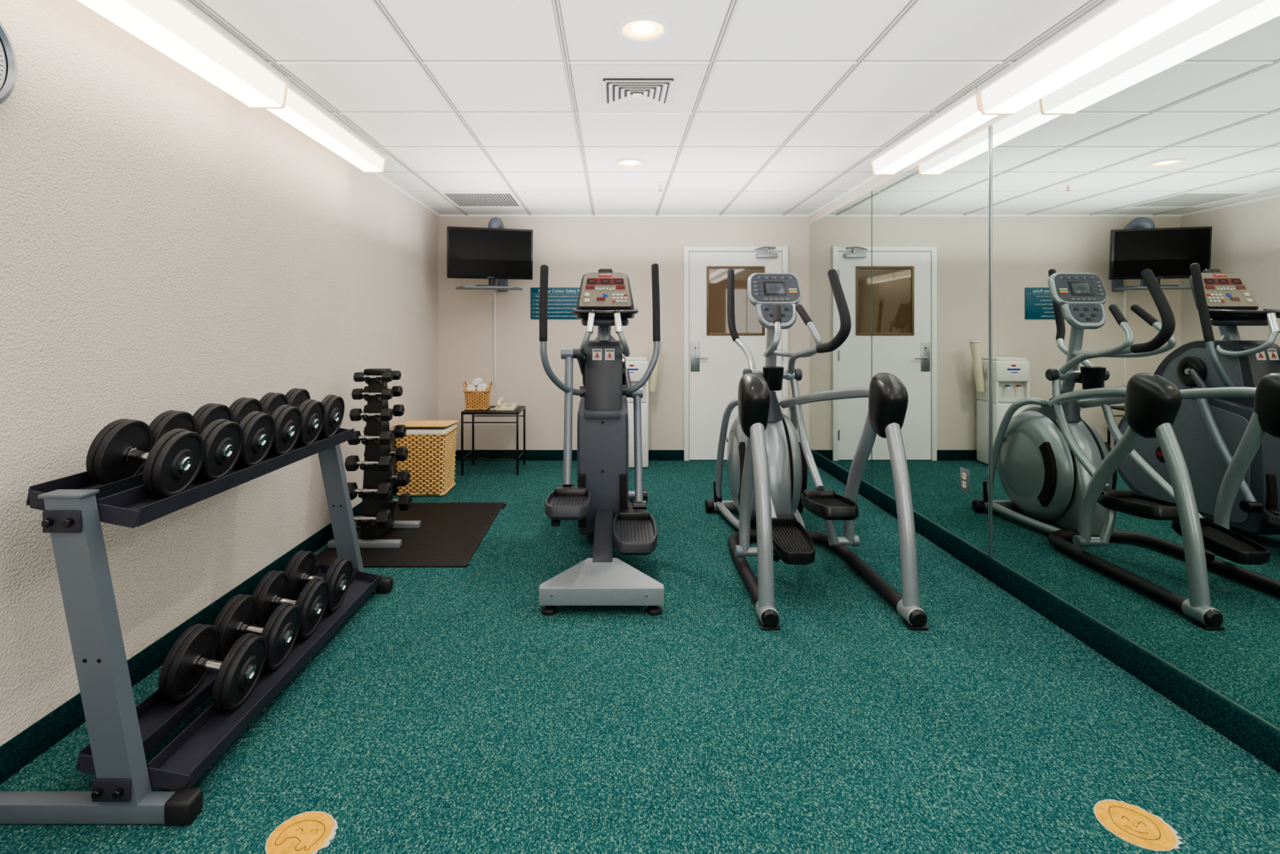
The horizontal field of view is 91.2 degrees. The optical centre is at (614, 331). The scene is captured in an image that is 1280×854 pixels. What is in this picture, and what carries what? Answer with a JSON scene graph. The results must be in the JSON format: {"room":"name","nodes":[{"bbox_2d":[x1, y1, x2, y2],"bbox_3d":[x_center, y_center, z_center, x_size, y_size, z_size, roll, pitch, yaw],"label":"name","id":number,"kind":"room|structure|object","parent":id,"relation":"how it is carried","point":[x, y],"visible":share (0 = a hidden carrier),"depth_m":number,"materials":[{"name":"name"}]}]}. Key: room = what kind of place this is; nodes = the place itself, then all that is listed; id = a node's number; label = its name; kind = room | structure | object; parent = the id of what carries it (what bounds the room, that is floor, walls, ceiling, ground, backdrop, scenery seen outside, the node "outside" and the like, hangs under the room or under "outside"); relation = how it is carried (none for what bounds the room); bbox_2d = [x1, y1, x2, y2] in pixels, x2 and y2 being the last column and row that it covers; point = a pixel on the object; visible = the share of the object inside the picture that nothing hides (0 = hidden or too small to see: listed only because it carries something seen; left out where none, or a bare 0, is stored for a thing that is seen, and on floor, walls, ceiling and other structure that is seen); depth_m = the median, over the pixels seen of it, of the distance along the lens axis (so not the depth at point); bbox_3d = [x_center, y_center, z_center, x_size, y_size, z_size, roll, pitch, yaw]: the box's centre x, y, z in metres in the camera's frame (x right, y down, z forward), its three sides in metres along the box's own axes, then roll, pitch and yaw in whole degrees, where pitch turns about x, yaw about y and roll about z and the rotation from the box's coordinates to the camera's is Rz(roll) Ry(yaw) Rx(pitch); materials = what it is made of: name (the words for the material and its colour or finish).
{"room":"gym","nodes":[
{"label":"gym","id":0,"kind":"room"},
{"bbox_2d":[0,0,438,746],"bbox_3d":[-1.763,0.012,2.050,0.100,2.490,8.100,0,0,0],"label":"wall","id":1,"kind":"structure","parent":0,"point":[168,242],"depth_m":2.37,"materials":[{"name":"paint"}]},
{"bbox_2d":[0,21,17,104],"bbox_3d":[-1.692,-0.733,1.605,0.040,0.330,0.330,0,0,0],"label":"wall clock","id":2,"kind":"object","parent":1,"relation":"attached to","point":[8,63],"visible":1,"depth_m":1.74,"materials":[{"name":"grey paint"}]},
{"bbox_2d":[0,480,398,784],"bbox_3d":[-1.707,1.207,2.044,0.012,0.100,8.088,0,0,0],"label":"baseboard","id":3,"kind":"structure","parent":1,"relation":"attached to","point":[15,753],"depth_m":2.23,"materials":[{"name":"teal rubber"}]},
{"bbox_2d":[369,172,439,216],"bbox_3d":[-1.703,-1.122,2.040,0.020,0.022,8.080,0,0,0],"label":"trim","id":4,"kind":"structure","parent":1,"relation":"attached to","point":[377,175],"depth_m":5.04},
{"bbox_2d":[438,217,810,449],"bbox_3d":[0.106,0.012,6.150,3.838,2.490,0.100,0,0,0],"label":"wall","id":5,"kind":"structure","parent":0,"point":[571,247],"depth_m":6.10,"materials":[{"name":"paint"}]},
{"bbox_2d":[455,217,522,291],"bbox_3d":[-1.150,-0.722,5.758,0.575,0.680,0.538,0,0,-35],"label":"mount","id":6,"kind":"object","parent":5,"relation":"attached to","point":[495,222],"depth_m":5.73,"materials":[{"name":"grey metal"}]},
{"bbox_2d":[455,285,522,290],"bbox_3d":[-1.135,-0.391,5.682,0.606,0.018,0.240,0,0,-10],"label":"shelf","id":7,"kind":"object","parent":6,"relation":"attached to","point":[463,287],"depth_m":5.62,"materials":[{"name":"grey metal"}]},
{"bbox_2d":[447,226,533,286],"bbox_3d":[-1.119,-0.665,5.669,0.762,0.528,0.160,0,0,-12],"label":"television","id":8,"kind":"object","parent":6,"relation":"on","point":[491,254],"visible":0.97,"depth_m":5.63,"materials":[{"name":"black plastic"}]},
{"bbox_2d":[493,291,496,385],"bbox_3d":[-1.159,0.073,6.093,0.018,0.913,0.014,0,0,0],"label":"cable raceway","id":9,"kind":"object","parent":5,"relation":"attached to","point":[495,292],"visible":1,"depth_m":6.09,"materials":[{"name":"white paint"}]},
{"bbox_2d":[530,287,582,319],"bbox_3d":[-0.501,-0.271,6.094,0.622,0.307,0.010,0,0,0],"label":"sign","id":10,"kind":"object","parent":5,"relation":"attached to","point":[561,300],"visible":0.72,"depth_m":6.09,"materials":[{"name":"teal plastic"}]},
{"bbox_2d":[454,449,684,460],"bbox_3d":[0.086,1.207,6.094,3.598,0.100,0.012,0,0,0],"label":"baseboard","id":11,"kind":"structure","parent":5,"relation":"attached to","point":[531,455],"depth_m":6.09,"materials":[{"name":"black rubber"}]},
{"bbox_2d":[437,214,810,217],"bbox_3d":[0.096,-1.122,6.090,3.618,0.022,0.020,0,0,0],"label":"trim","id":12,"kind":"structure","parent":5,"relation":"attached to","point":[441,215],"depth_m":6.08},
{"bbox_2d":[684,246,787,460],"bbox_3d":[1.183,0.217,6.061,1.008,2.079,0.078,0,0,0],"label":"door","id":13,"kind":"structure","parent":5,"relation":"in","point":[714,364],"depth_m":6.08,"materials":[{"name":"white paint"}]},
{"bbox_2d":[0,460,1279,853],"bbox_3d":[0.121,1.307,2.050,3.868,0.100,8.300,0,0,0],"label":"floor","id":14,"kind":"structure","parent":0,"point":[447,713],"depth_m":2.02,"materials":[{"name":"teal carpet"}]},
{"bbox_2d":[0,427,392,825],"bbox_3d":[-1.383,0.832,2.311,0.615,0.849,1.490,0,0,0],"label":"dumbbell rack","id":15,"kind":"object","parent":14,"relation":"on","point":[121,733],"visible":0.65,"depth_m":1.64,"materials":[{"name":"silver metal"}]},
{"bbox_2d":[85,418,204,497],"bbox_3d":[-1.399,0.379,1.880,0.246,0.231,0.201,0,0,0],"label":"dumbbell","id":16,"kind":"object","parent":15,"relation":"on","point":[122,449],"visible":0.99,"depth_m":1.85,"materials":[{"name":"black metal"}]},
{"bbox_2d":[148,409,243,479],"bbox_3d":[-1.399,0.379,2.086,0.246,0.231,0.201,0,0,0],"label":"dumbbell","id":17,"kind":"object","parent":15,"relation":"on","point":[223,439],"visible":0.62,"depth_m":2.06,"materials":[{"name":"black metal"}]},
{"bbox_2d":[158,623,267,710],"bbox_3d":[-1.267,1.064,1.990,0.249,0.246,0.217,0,0,0],"label":"dumbbell","id":18,"kind":"object","parent":15,"relation":"on","point":[191,656],"visible":1,"depth_m":1.95,"materials":[{"name":"black metal"}]},
{"bbox_2d":[192,403,275,466],"bbox_3d":[-1.399,0.379,2.291,0.246,0.231,0.201,0,0,0],"label":"dumbbell","id":19,"kind":"object","parent":15,"relation":"on","point":[258,428],"visible":0.59,"depth_m":2.26,"materials":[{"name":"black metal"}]},
{"bbox_2d":[213,594,302,670],"bbox_3d":[-1.267,1.064,2.220,0.249,0.246,0.217,0,0,0],"label":"dumbbell","id":20,"kind":"object","parent":15,"relation":"on","point":[237,618],"visible":0.85,"depth_m":2.19,"materials":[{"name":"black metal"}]},
{"bbox_2d":[228,396,302,455],"bbox_3d":[-1.399,0.379,2.496,0.246,0.231,0.201,0,0,0],"label":"dumbbell","id":21,"kind":"object","parent":15,"relation":"on","point":[287,419],"visible":0.52,"depth_m":2.46,"materials":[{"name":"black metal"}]},
{"bbox_2d":[252,569,329,638],"bbox_3d":[-1.267,1.064,2.445,0.249,0.246,0.217,0,0,0],"label":"dumbbell","id":22,"kind":"object","parent":15,"relation":"on","point":[272,590],"visible":0.81,"depth_m":2.42,"materials":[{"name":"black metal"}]},
{"bbox_2d":[259,391,324,445],"bbox_3d":[-1.399,0.379,2.700,0.246,0.231,0.201,0,0,0],"label":"dumbbell","id":23,"kind":"object","parent":15,"relation":"on","point":[313,411],"visible":0.6,"depth_m":2.67,"materials":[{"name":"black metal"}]},
{"bbox_2d":[284,387,344,437],"bbox_3d":[-1.399,0.379,2.902,0.246,0.231,0.201,0,0,0],"label":"dumbbell","id":24,"kind":"object","parent":15,"relation":"on","point":[334,405],"visible":0.48,"depth_m":2.88,"materials":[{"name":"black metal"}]},
{"bbox_2d":[284,550,352,611],"bbox_3d":[-1.267,1.064,2.670,0.249,0.246,0.217,0,0,0],"label":"dumbbell","id":25,"kind":"object","parent":15,"relation":"on","point":[300,568],"visible":0.81,"depth_m":2.64,"materials":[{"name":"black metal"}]},
{"bbox_2d":[265,810,337,853],"bbox_3d":[-0.776,1.256,1.561,0.164,0.002,0.158,0,0,0],"label":"floor sticker","id":26,"kind":"object","parent":14,"relation":"on","point":[307,832],"visible":1,"depth_m":1.56,"materials":[{"name":"paper"}]},
{"bbox_2d":[315,502,506,567],"bbox_3d":[-1.218,1.252,3.955,0.885,0.009,1.250,0,0,0],"label":"floor mat","id":27,"kind":"object","parent":14,"relation":"on","point":[449,535],"visible":0.71,"depth_m":3.80,"materials":[{"name":"black rubber"}]},
{"bbox_2d":[327,368,421,547],"bbox_3d":[-1.442,0.738,3.793,0.415,1.022,0.433,0,0,0],"label":"dumbbell rack","id":28,"kind":"object","parent":27,"relation":"on","point":[371,535],"visible":0.77,"depth_m":3.70,"materials":[{"name":"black metal"}]},
{"bbox_2d":[344,455,392,471],"bbox_3d":[-1.430,0.770,3.651,0.254,0.083,0.096,0,0,0],"label":"dumbbell","id":29,"kind":"object","parent":28,"relation":"on","point":[384,463],"visible":0.99,"depth_m":3.62,"materials":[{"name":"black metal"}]},
{"bbox_2d":[347,482,392,499],"bbox_3d":[-1.430,0.927,3.630,0.263,0.090,0.104,0,0,0],"label":"dumbbell","id":30,"kind":"object","parent":28,"relation":"on","point":[384,491],"visible":0.9,"depth_m":3.60,"materials":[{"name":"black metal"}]},
{"bbox_2d":[347,431,392,444],"bbox_3d":[-1.430,0.625,3.670,0.245,0.076,0.088,0,0,0],"label":"dumbbell","id":31,"kind":"object","parent":28,"relation":"on","point":[385,437],"visible":0.93,"depth_m":3.65,"materials":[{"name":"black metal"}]},
{"bbox_2d":[349,408,393,421],"bbox_3d":[-1.430,0.492,3.688,0.236,0.069,0.080,0,0,0],"label":"dumbbell","id":32,"kind":"object","parent":28,"relation":"on","point":[356,414],"visible":0.95,"depth_m":3.67,"materials":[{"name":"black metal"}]},
{"bbox_2d":[352,509,391,528],"bbox_3d":[-1.430,1.082,3.609,0.272,0.096,0.111,0,0,0],"label":"dumbbell","id":33,"kind":"object","parent":28,"relation":"on","point":[383,519],"visible":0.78,"depth_m":3.59,"materials":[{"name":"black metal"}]},
{"bbox_2d":[351,388,393,399],"bbox_3d":[-1.430,0.372,3.704,0.227,0.062,0.072,0,0,0],"label":"dumbbell","id":34,"kind":"object","parent":28,"relation":"on","point":[357,393],"visible":0.95,"depth_m":3.68,"materials":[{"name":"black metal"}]},
{"bbox_2d":[353,372,393,382],"bbox_3d":[-1.430,0.272,3.718,0.218,0.056,0.064,0,0,0],"label":"dumbbell","id":35,"kind":"object","parent":28,"relation":"on","point":[357,376],"visible":0.96,"depth_m":3.70,"materials":[{"name":"black rubber"}]},
{"bbox_2d":[363,386,403,396],"bbox_3d":[-1.430,0.372,3.876,0.227,0.062,0.072,0,0,0],"label":"dumbbell","id":36,"kind":"object","parent":28,"relation":"on","point":[397,390],"visible":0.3,"depth_m":3.85,"materials":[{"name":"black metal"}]},
{"bbox_2d":[364,370,401,379],"bbox_3d":[-1.430,0.272,3.862,0.218,0.056,0.064,0,0,0],"label":"dumbbell","id":37,"kind":"object","parent":28,"relation":"on","point":[397,375],"visible":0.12,"depth_m":3.84,"materials":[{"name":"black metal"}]},
{"bbox_2d":[363,404,404,416],"bbox_3d":[-1.430,0.492,3.892,0.236,0.069,0.080,0,0,0],"label":"dumbbell","id":38,"kind":"object","parent":28,"relation":"on","point":[398,410],"visible":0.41,"depth_m":3.87,"materials":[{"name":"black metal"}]},
{"bbox_2d":[363,424,406,437],"bbox_3d":[-1.430,0.625,3.910,0.245,0.076,0.088,0,0,0],"label":"dumbbell","id":39,"kind":"object","parent":28,"relation":"on","point":[399,430],"visible":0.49,"depth_m":3.88,"materials":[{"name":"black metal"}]},
{"bbox_2d":[364,446,408,461],"bbox_3d":[-1.430,0.770,3.929,0.254,0.083,0.096,0,0,0],"label":"dumbbell","id":40,"kind":"object","parent":28,"relation":"on","point":[401,454],"visible":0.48,"depth_m":3.90,"materials":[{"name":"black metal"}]},
{"bbox_2d":[391,470,410,486],"bbox_3d":[-1.430,0.927,3.950,0.263,0.090,0.104,0,0,0],"label":"dumbbell","id":41,"kind":"object","parent":28,"relation":"on","point":[402,478],"visible":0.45,"depth_m":3.92,"materials":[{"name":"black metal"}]},
{"bbox_2d":[392,493,412,510],"bbox_3d":[-1.430,1.082,3.971,0.272,0.096,0.111,0,0,0],"label":"dumbbell","id":42,"kind":"object","parent":28,"relation":"on","point":[404,501],"visible":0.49,"depth_m":3.94,"materials":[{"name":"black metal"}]},
{"bbox_2d":[392,420,458,496],"bbox_3d":[-1.475,0.981,4.935,0.417,0.544,0.417,0,0,0],"label":"laundry hamper","id":43,"kind":"object","parent":14,"relation":"on","point":[430,463],"visible":0.87,"depth_m":4.76,"materials":[{"name":"wicker"}]},
{"bbox_2d":[461,405,525,475],"bbox_3d":[-1.085,0.981,5.680,0.500,0.553,0.440,0,0,0],"label":"side table","id":44,"kind":"object","parent":14,"relation":"on","point":[519,409],"visible":0.91,"depth_m":5.52,"materials":[{"name":"metal"}]},
{"bbox_2d":[462,381,492,409],"bbox_3d":[-1.235,0.577,5.660,0.250,0.253,0.224,0,0,0],"label":"basket","id":45,"kind":"object","parent":44,"relation":"on","point":[474,399],"visible":0.97,"depth_m":5.57,"materials":[{"name":"brown wicker"}]},
{"bbox_2d":[466,383,477,390],"bbox_3d":[-1.279,0.515,5.661,0.081,0.082,0.138,0,0,0],"label":"rolled towel","id":46,"kind":"object","parent":45,"relation":"in","point":[470,387],"visible":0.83,"depth_m":5.59,"materials":[{"name":"white fabric"}]},
{"bbox_2d":[476,382,488,390],"bbox_3d":[-1.191,0.515,5.661,0.081,0.082,0.138,0,0,0],"label":"rolled towel","id":47,"kind":"object","parent":45,"relation":"in","point":[483,386],"visible":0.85,"depth_m":5.59,"materials":[{"name":"white fabric"}]},
{"bbox_2d":[472,377,482,385],"bbox_3d":[-1.235,0.455,5.661,0.063,0.064,0.138,0,0,0],"label":"rolled towel","id":48,"kind":"object","parent":47,"relation":"on","point":[477,381],"visible":0.98,"depth_m":5.60,"materials":[{"name":"white fabric"}]},
{"bbox_2d":[489,396,517,410],"bbox_3d":[-1.000,0.652,5.651,0.220,0.102,0.231,0,0,0],"label":"telephone","id":49,"kind":"object","parent":44,"relation":"on","point":[500,406],"visible":1,"depth_m":5.59,"materials":[{"name":"beige plastic"}]},
{"bbox_2d":[538,262,663,615],"bbox_3d":[-0.061,0.420,3.727,0.676,1.674,1.930,0,0,0],"label":"elliptical trainer","id":50,"kind":"object","parent":14,"relation":"on","point":[600,504],"visible":1,"depth_m":3.58,"materials":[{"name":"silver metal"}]},
{"bbox_2d":[571,308,638,325],"bbox_3d":[-0.056,-0.087,3.806,0.409,0.109,0.249,0,0,0],"label":"tray","id":51,"kind":"object","parent":50,"relation":"on","point":[603,317],"depth_m":3.76,"materials":[{"name":"black plastic"}]},
{"bbox_2d":[624,356,648,467],"bbox_3d":[0.160,0.750,5.879,0.310,1.006,0.342,0,0,0],"label":"water dispenser","id":52,"kind":"object","parent":14,"relation":"on","point":[637,366],"visible":0.23,"depth_m":5.72,"materials":[{"name":"white plastic"}]},
{"bbox_2d":[627,400,644,403],"bbox_3d":[0.160,0.651,5.753,0.240,0.012,0.055,0,0,0],"label":"drip tray","id":53,"kind":"object","parent":52,"relation":"on","point":[628,402],"depth_m":5.72,"materials":[{"name":"white plastic"}]},
{"bbox_2d":[648,340,662,391],"bbox_3d":[0.387,0.324,5.900,0.151,0.493,0.096,0,0,0],"label":"dispenser","id":54,"kind":"object","parent":52,"relation":"attached to","point":[653,377],"visible":0.41,"depth_m":5.87,"materials":[{"name":"beige plastic"}]},
{"bbox_2d":[704,268,928,630],"bbox_3d":[0.970,0.415,3.536,0.765,1.684,1.818,0,0,0],"label":"elliptical trainer","id":55,"kind":"object","parent":14,"relation":"on","point":[767,460],"visible":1,"depth_m":3.20,"materials":[{"name":"silver metal"}]},
{"bbox_2d":[1093,799,1183,851],"bbox_3d":[1.327,1.256,1.597,0.170,0.002,0.167,0,0,0],"label":"floor sticker","id":56,"kind":"object","parent":14,"relation":"on","point":[1134,824],"visible":1,"depth_m":1.59,"materials":[{"name":"paper"}]},
{"bbox_2d":[188,0,1105,215],"bbox_3d":[0.106,-1.179,2.050,3.838,0.108,8.300,0,0,0],"label":"ceiling","id":57,"kind":"structure","parent":0,"point":[795,101],"depth_m":2.83,"materials":[{"name":"tile"}]},
{"bbox_2d":[76,0,289,108],"bbox_3d":[-1.550,-1.060,2.188,0.204,0.133,1.215,0,0,0],"label":"ceiling light fixture","id":58,"kind":"object","parent":57,"relation":"attached to","point":[179,29],"visible":1,"depth_m":2.26,"materials":[{"name":"white paint"}]},
{"bbox_2d":[266,81,386,172],"bbox_3d":[-1.545,-1.072,3.410,0.169,0.108,1.220,0,0,0],"label":"ceiling light fixture","id":59,"kind":"object","parent":57,"relation":"attached to","point":[300,111],"visible":0.66,"depth_m":3.28,"materials":[{"name":"white paint"}]},
{"bbox_2d":[266,105,381,171],"bbox_3d":[-1.545,-1.024,3.410,0.110,0.007,1.188,0,0,0],"label":"diffuser","id":60,"kind":"object","parent":59,"relation":"attached to","point":[293,115],"depth_m":3.30,"materials":[{"name":"beige plastic"}]},
{"bbox_2d":[439,192,523,207],"bbox_3d":[-1.123,-1.127,5.380,0.591,0.011,0.588,0,0,0],"label":"ceiling vent","id":61,"kind":"object","parent":57,"relation":"in","point":[458,199],"visible":1,"depth_m":5.37,"materials":[{"name":"white metal"}]},
{"bbox_2d":[614,158,645,167],"bbox_3d":[0.108,-1.128,4.200,0.206,0.012,0.206,0,0,0],"label":"recessed light","id":62,"kind":"object","parent":57,"relation":"in","point":[624,162],"visible":1,"depth_m":4.20,"materials":[{"name":"white paint"}]},
{"bbox_2d":[569,64,708,113],"bbox_3d":[0.107,-1.119,2.941,0.587,0.024,0.585,0,0,0],"label":"ceiling vent","id":63,"kind":"object","parent":57,"relation":"in","point":[598,88],"visible":1,"depth_m":2.88,"materials":[{"name":"white metal"}]},
{"bbox_2d":[615,13,671,42],"bbox_3d":[0.108,-1.128,2.340,0.206,0.012,0.206,0,0,0],"label":"recessed light","id":64,"kind":"object","parent":57,"relation":"in","point":[641,28],"visible":1,"depth_m":2.33,"materials":[{"name":"white paint"}]},
{"bbox_2d":[656,181,664,191],"bbox_3d":[0.353,-1.101,4.770,0.060,0.063,0.060,0,0,0],"label":"sprinkler","id":65,"kind":"object","parent":57,"relation":"attached to","point":[660,182],"visible":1,"depth_m":4.76,"materials":[{"name":"white paint"}]},
{"bbox_2d":[870,87,997,174],"bbox_3d":[1.757,-1.072,3.485,0.179,0.108,1.190,0,0,0],"label":"ceiling light fixture","id":66,"kind":"object","parent":57,"relation":"attached to","point":[963,115],"visible":0.8,"depth_m":3.35,"materials":[{"name":"white paint"}]},
{"bbox_2d":[875,111,997,173],"bbox_3d":[1.757,-1.024,3.485,0.118,0.007,1.158,0,0,0],"label":"diffuser","id":67,"kind":"object","parent":66,"relation":"attached to","point":[970,120],"depth_m":3.37,"materials":[{"name":"white plastic"}]},
{"bbox_2d":[977,0,1221,115],"bbox_3d":[1.768,-1.061,2.277,0.194,0.130,1.215,0,0,0],"label":"ceiling light fixture","id":68,"kind":"object","parent":57,"relation":"attached to","point":[1113,28],"visible":1,"depth_m":2.29,"materials":[{"name":"white paint"}]},
{"bbox_2d":[810,4,1213,223],"bbox_3d":[1.968,0.012,2.050,0.114,2.490,8.100,0,0,0],"label":"wall","id":69,"kind":"structure","parent":0,"point":[883,179],"depth_m":4.33,"materials":[{"name":"paint"}]},
{"bbox_2d":[809,191,871,484],"bbox_3d":[1.908,0.053,5.364,0.006,2.182,1.465,0,0,0],"label":"wall mirror","id":70,"kind":"object","parent":69,"relation":"attached to","point":[840,241],"visible":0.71,"depth_m":5.23,"materials":[{"name":"clear glass"}]},
{"bbox_2d":[808,174,882,216],"bbox_3d":[1.901,-1.122,2.040,0.020,0.022,8.080,0,0,0],"label":"trim","id":71,"kind":"structure","parent":69,"relation":"attached to","point":[875,176],"depth_m":5.09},
{"bbox_2d":[871,191,871,484],"bbox_3d":[1.904,0.052,4.630,0.001,2.180,0.010,0,0,0],"label":"trim","id":72,"kind":"structure","parent":69,"relation":"attached to","point":[871,191],"depth_m":4.63,"materials":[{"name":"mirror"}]},
{"bbox_2d":[871,127,988,555],"bbox_3d":[1.908,0.053,3.900,0.006,2.182,1.457,0,0,0],"label":"wall mirror","id":73,"kind":"object","parent":69,"relation":"attached to","point":[930,222],"visible":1,"depth_m":3.69,"materials":[{"name":"clear glass"}]},
{"bbox_2d":[960,466,968,493],"bbox_3d":[1.901,0.809,3.400,0.006,0.125,0.080,0,0,0],"label":"wall outlet","id":74,"kind":"object","parent":73,"relation":"attached to","point":[964,473],"visible":1,"depth_m":3.39,"materials":[{"name":"grey paint"}]},
{"bbox_2d":[962,472,965,479],"bbox_3d":[1.900,0.787,3.400,0.003,0.034,0.036,0,0,0],"label":"socket","id":75,"kind":"object","parent":74,"relation":"attached to","point":[963,473],"depth_m":3.40,"materials":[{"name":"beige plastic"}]},
{"bbox_2d":[962,480,965,488],"bbox_3d":[1.900,0.832,3.400,0.003,0.034,0.036,0,0,0],"label":"socket","id":76,"kind":"object","parent":74,"relation":"attached to","point":[963,482],"depth_m":3.40,"materials":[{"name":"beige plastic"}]},
{"bbox_2d":[988,124,991,557],"bbox_3d":[1.903,0.052,3.170,0.004,2.180,0.028,0,0,0],"label":"trim","id":77,"kind":"structure","parent":69,"relation":"attached to","point":[989,126],"depth_m":3.16,"materials":[{"name":"metal"}]},
{"bbox_2d":[810,448,1279,733],"bbox_3d":[1.905,1.145,2.429,0.009,0.011,7.339,0,0,0],"label":"trim","id":78,"kind":"structure","parent":69,"relation":"attached to","point":[1163,661],"depth_m":2.38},
{"bbox_2d":[811,450,1279,773],"bbox_3d":[1.901,1.203,2.050,0.020,0.108,8.100,0,0,0],"label":"baseboard","id":79,"kind":"structure","parent":69,"relation":"attached to","point":[1254,736],"depth_m":2.37,"materials":[{"name":"teal rubber"}]},
{"bbox_2d":[991,0,1279,728],"bbox_3d":[1.908,0.053,2.435,0.006,2.182,1.467,0,0,0],"label":"wall mirror","id":80,"kind":"object","parent":69,"relation":"attached to","point":[1135,202],"visible":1,"depth_m":2.21,"materials":[{"name":"clear glass"}]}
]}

